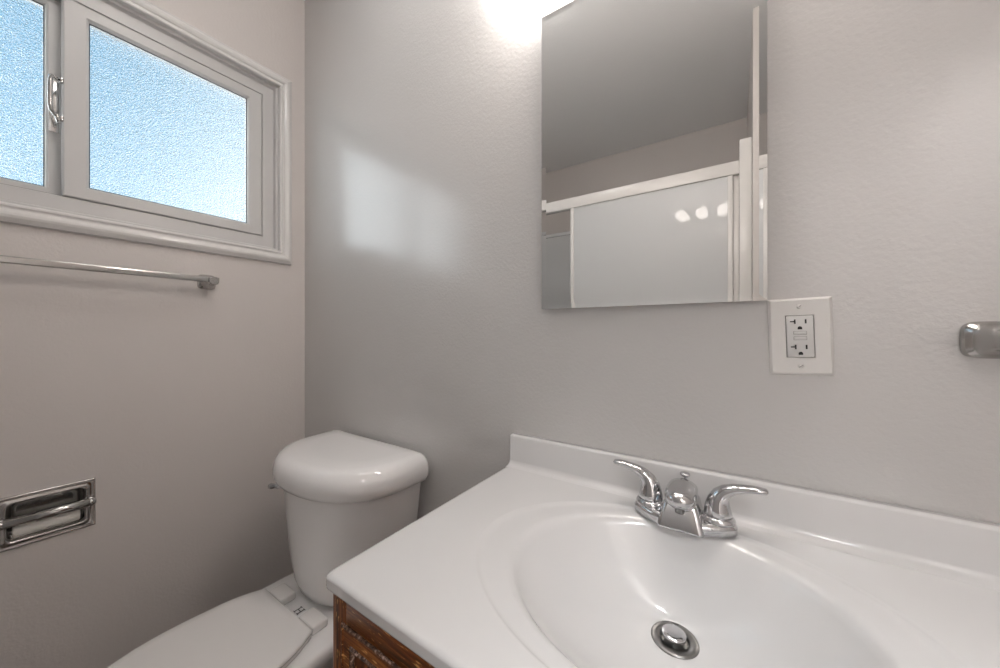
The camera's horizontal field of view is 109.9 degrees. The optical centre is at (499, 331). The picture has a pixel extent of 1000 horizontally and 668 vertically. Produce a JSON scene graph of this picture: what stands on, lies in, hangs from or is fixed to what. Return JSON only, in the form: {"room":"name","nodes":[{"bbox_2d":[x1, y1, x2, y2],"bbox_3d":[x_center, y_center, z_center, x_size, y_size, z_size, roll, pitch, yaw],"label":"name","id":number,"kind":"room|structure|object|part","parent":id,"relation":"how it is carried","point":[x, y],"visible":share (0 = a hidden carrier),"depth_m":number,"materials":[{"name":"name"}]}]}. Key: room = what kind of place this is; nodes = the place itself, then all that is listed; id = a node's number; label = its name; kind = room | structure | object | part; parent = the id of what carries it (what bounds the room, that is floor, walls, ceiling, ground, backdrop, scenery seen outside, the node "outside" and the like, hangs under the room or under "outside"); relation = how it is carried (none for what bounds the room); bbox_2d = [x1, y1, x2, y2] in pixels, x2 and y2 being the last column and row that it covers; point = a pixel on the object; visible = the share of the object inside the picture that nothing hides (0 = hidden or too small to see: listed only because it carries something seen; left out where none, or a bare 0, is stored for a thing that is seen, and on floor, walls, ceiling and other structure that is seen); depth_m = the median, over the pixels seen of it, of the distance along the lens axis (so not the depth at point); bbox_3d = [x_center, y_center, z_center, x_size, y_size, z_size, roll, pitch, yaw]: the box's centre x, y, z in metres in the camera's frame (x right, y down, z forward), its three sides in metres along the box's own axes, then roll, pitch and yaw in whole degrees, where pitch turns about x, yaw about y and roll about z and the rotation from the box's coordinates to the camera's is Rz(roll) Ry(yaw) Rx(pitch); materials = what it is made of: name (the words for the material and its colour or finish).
{"room":"bathroom","nodes":[
{"label":"bathroom","id":0,"kind":"room"},
{"bbox_2d":[0,0,304,667],"bbox_3d":[-1.391,-0.103,0.630,0.120,2.466,1.980,0,0,34],"label":"wall","id":1,"kind":"structure","parent":0,"point":[180,399],"depth_m":1.04,"materials":[{"name":"grey paint"}]},
{"bbox_2d":[0,477,96,552],"bbox_3d":[-1.153,0.460,0.894,0.072,0.127,0.159,0,0,34],"label":"toilet paper holder","id":2,"kind":"object","parent":1,"relation":"attached to","point":[38,515],"visible":1,"depth_m":0.89,"materials":[{"name":"silver metal"}]},
{"bbox_3d":[-1.096,0.456,0.941,0.024,0.024,0.018,0,0,34],"label":"roller post","id":3,"kind":"part","parent":2,"relation":"part of","materials":[{"name":"silver metal"}]},
{"bbox_2d":[0,255,218,289],"bbox_3d":[-1.107,-0.162,0.882,0.071,0.048,0.658,0,0,34],"label":"towel bar","id":4,"kind":"object","parent":1,"relation":"attached to","point":[208,282],"visible":1,"depth_m":0.94,"materials":[{"name":"silver metal"}]},
{"bbox_3d":[-0.937,-0.162,1.135,0.071,0.048,0.048,0,0,34],"label":"mounting post","id":5,"kind":"part","parent":4,"relation":"part of","materials":[{"name":"silver metal"}]},
{"bbox_2d":[0,0,291,264],"bbox_3d":[-1.153,-0.617,0.947,0.122,0.715,1.082,0,0,34],"label":"window","id":6,"kind":"structure","parent":1,"relation":"in","point":[117,124],"depth_m":1.03,"materials":[{"name":"white plastic"}]},
{"bbox_3d":[-1.295,-0.617,0.774,0.004,0.479,0.359,0,0,34],"label":"pane","id":7,"kind":"part","parent":6,"relation":"part of","materials":[{"name":"clear glass"}]},
{"bbox_3d":[-1.296,-0.617,0.772,0.029,0.521,0.438,0,0,34],"label":"fixed sash","id":8,"kind":"part","parent":6,"relation":"part of","materials":[{"name":"grey plastic"}]},
{"bbox_3d":[-1.151,-0.593,0.907,0.062,0.135,0.028,0,0,34],"label":"latch handle","id":9,"kind":"part","parent":6,"relation":"part of","materials":[{"name":"silver metal"}]},
{"bbox_3d":[-1.023,-0.617,1.115,0.030,0.521,0.463,0,0,34],"label":"sliding sash","id":10,"kind":"part","parent":6,"relation":"part of","materials":[{"name":"grey plastic"}]},
{"bbox_3d":[-1.023,-0.617,1.116,0.004,0.455,0.377,0,0,34],"label":"pane","id":11,"kind":"part","parent":6,"relation":"part of","materials":[{"name":"clear glass"}]},
{"bbox_2d":[305,0,999,523],"bbox_3d":[0.199,-0.103,0.829,2.540,2.466,0.120,0,0,34],"label":"wall","id":12,"kind":"structure","parent":0,"point":[428,331],"depth_m":0.68,"materials":[{"name":"grey paint"}]},
{"bbox_2d":[542,0,766,308],"bbox_3d":[0.272,-0.384,0.696,0.411,0.665,0.021,0,0,34],"label":"wall mirror","id":13,"kind":"object","parent":12,"relation":"attached to","point":[654,112],"visible":1,"depth_m":0.67,"materials":[{"name":"grey mirror"}]},
{"bbox_2d":[505,433,999,591],"bbox_3d":[0.338,0.287,0.638,0.757,0.074,0.044,0,0,34],"label":"backsplash","id":14,"kind":"structure","parent":12,"relation":"attached to","point":[957,548],"depth_m":0.54,"materials":[{"name":"white ceramic"}]},
{"bbox_2d":[767,296,834,375],"bbox_3d":[0.481,0.008,0.563,0.079,0.123,0.009,-2,-1,34],"label":"electrical outlet","id":15,"kind":"object","parent":12,"relation":"attached to","point":[800,330],"visible":1,"depth_m":0.56,"materials":[{"name":"white plastic"}]},
{"bbox_2d":[785,315,814,357],"bbox_3d":[0.482,0.008,0.564,0.037,0.069,0.001,0,0,34],"label":"receptacle","id":16,"kind":"object","parent":15,"relation":"attached to","point":[799,329],"depth_m":0.56,"materials":[{"name":"white plastic"}]},
{"bbox_2d":[959,321,999,358],"bbox_3d":[0.812,0.011,0.304,0.506,0.049,0.071,0,0,34],"label":"towel bar","id":17,"kind":"object","parent":12,"relation":"attached to","point":[978,339],"visible":1,"depth_m":0.46,"materials":[{"name":"silver metal"}]},
{"bbox_3d":[-0.594,1.180,-0.355,2.540,0.100,2.970,0,0,34],"label":"floor","id":18,"kind":"structure","parent":0,"visible":0},
{"bbox_2d":[107,430,428,667],"bbox_3d":[-0.591,0.738,0.853,0.484,0.783,0.688,0,0,34],"label":"toilet","id":19,"kind":"object","parent":18,"relation":"on","point":[345,493],"visible":0.93,"depth_m":0.89,"materials":[{"name":"white ceramic"}]},
{"bbox_3d":[-0.662,0.714,0.734,0.327,0.014,0.411,0,0,34],"label":"lid","id":20,"kind":"part","parent":19,"relation":"part of","materials":[{"name":"white plastic"}]},
{"bbox_3d":[-0.629,0.440,1.009,0.063,0.024,0.031,0,0,-38],"label":"flush lever","id":21,"kind":"part","parent":19,"relation":"part of","materials":[{"name":"silver metal"}]},
{"bbox_3d":[-0.662,0.728,0.736,0.319,0.012,0.406,0,0,34],"label":"seat","id":22,"kind":"part","parent":19,"relation":"part of","materials":[{"name":"white plastic"}]},
{"bbox_3d":[-0.588,0.932,0.845,0.347,0.395,0.670,0,0,34],"label":"bowl","id":23,"kind":"part","parent":19,"relation":"part of","materials":[{"name":"white ceramic"}]},
{"bbox_3d":[-0.476,0.387,1.023,0.484,0.080,0.278,0,0,34],"label":"tank lid","id":24,"kind":"part","parent":19,"relation":"part of","materials":[{"name":"white ceramic"}]},
{"bbox_3d":[-0.472,0.571,1.029,0.442,0.326,0.245,0,0,34],"label":"tank","id":25,"kind":"part","parent":19,"relation":"part of","materials":[{"name":"white ceramic"}]},
{"bbox_2d":[333,594,433,667],"bbox_3d":[0.207,0.736,0.443,0.744,0.789,0.509,0,0,34],"label":"vanity cabinet","id":26,"kind":"object","parent":18,"relation":"on","point":[358,642],"visible":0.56,"depth_m":0.43,"materials":[{"name":"brown wood"}]},
{"bbox_3d":[-0.062,0.699,0.357,0.344,0.646,0.005,0,0,34],"label":"cabinet door","id":27,"kind":"part","parent":26,"relation":"part of","materials":[{"name":"brown wood"}]},
{"bbox_2d":[326,433,999,667],"bbox_3d":[0.216,0.361,0.455,0.758,0.222,0.484,0,0,34],"label":"vanity sink","id":28,"kind":"object","parent":26,"relation":"in","point":[549,560],"visible":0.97,"depth_m":0.49,"materials":[{"name":"white ceramic"}]},
{"bbox_2d":[613,459,768,537],"bbox_3d":[0.306,0.280,0.591,0.233,0.081,0.099,0,0,34],"label":"faucet","id":29,"kind":"object","parent":28,"relation":"on","point":[681,510],"visible":1,"depth_m":0.56,"materials":[{"name":"silver metal"}]},
{"bbox_3d":[0.250,0.269,0.639,0.086,0.059,0.041,0,0,34],"label":"lever handle","id":30,"kind":"part","parent":29,"relation":"part of","materials":[{"name":"silver metal"}]},
{"bbox_3d":[0.305,0.298,0.588,0.069,0.043,0.070,0,0,34],"label":"spout","id":31,"kind":"part","parent":29,"relation":"part of","materials":[{"name":"silver metal"}]},
{"bbox_3d":[0.305,0.271,0.588,0.047,0.040,0.094,0,0,34],"label":"spout","id":32,"kind":"part","parent":29,"relation":"part of","materials":[{"name":"silver metal"}]},
{"bbox_3d":[0.329,0.282,0.625,0.017,0.065,0.017,0,0,34],"label":"lift rod","id":33,"kind":"part","parent":29,"relation":"part of","materials":[{"name":"silver metal"}]},
{"bbox_3d":[0.307,0.312,0.592,0.155,0.016,0.067,0,0,34],"label":"plate","id":34,"kind":"part","parent":29,"relation":"part of","materials":[{"name":"silver metal"}]},
{"bbox_3d":[0.372,0.269,0.557,0.086,0.059,0.041,0,0,34],"label":"lever handle","id":35,"kind":"part","parent":29,"relation":"part of","materials":[{"name":"silver metal"}]}
]}

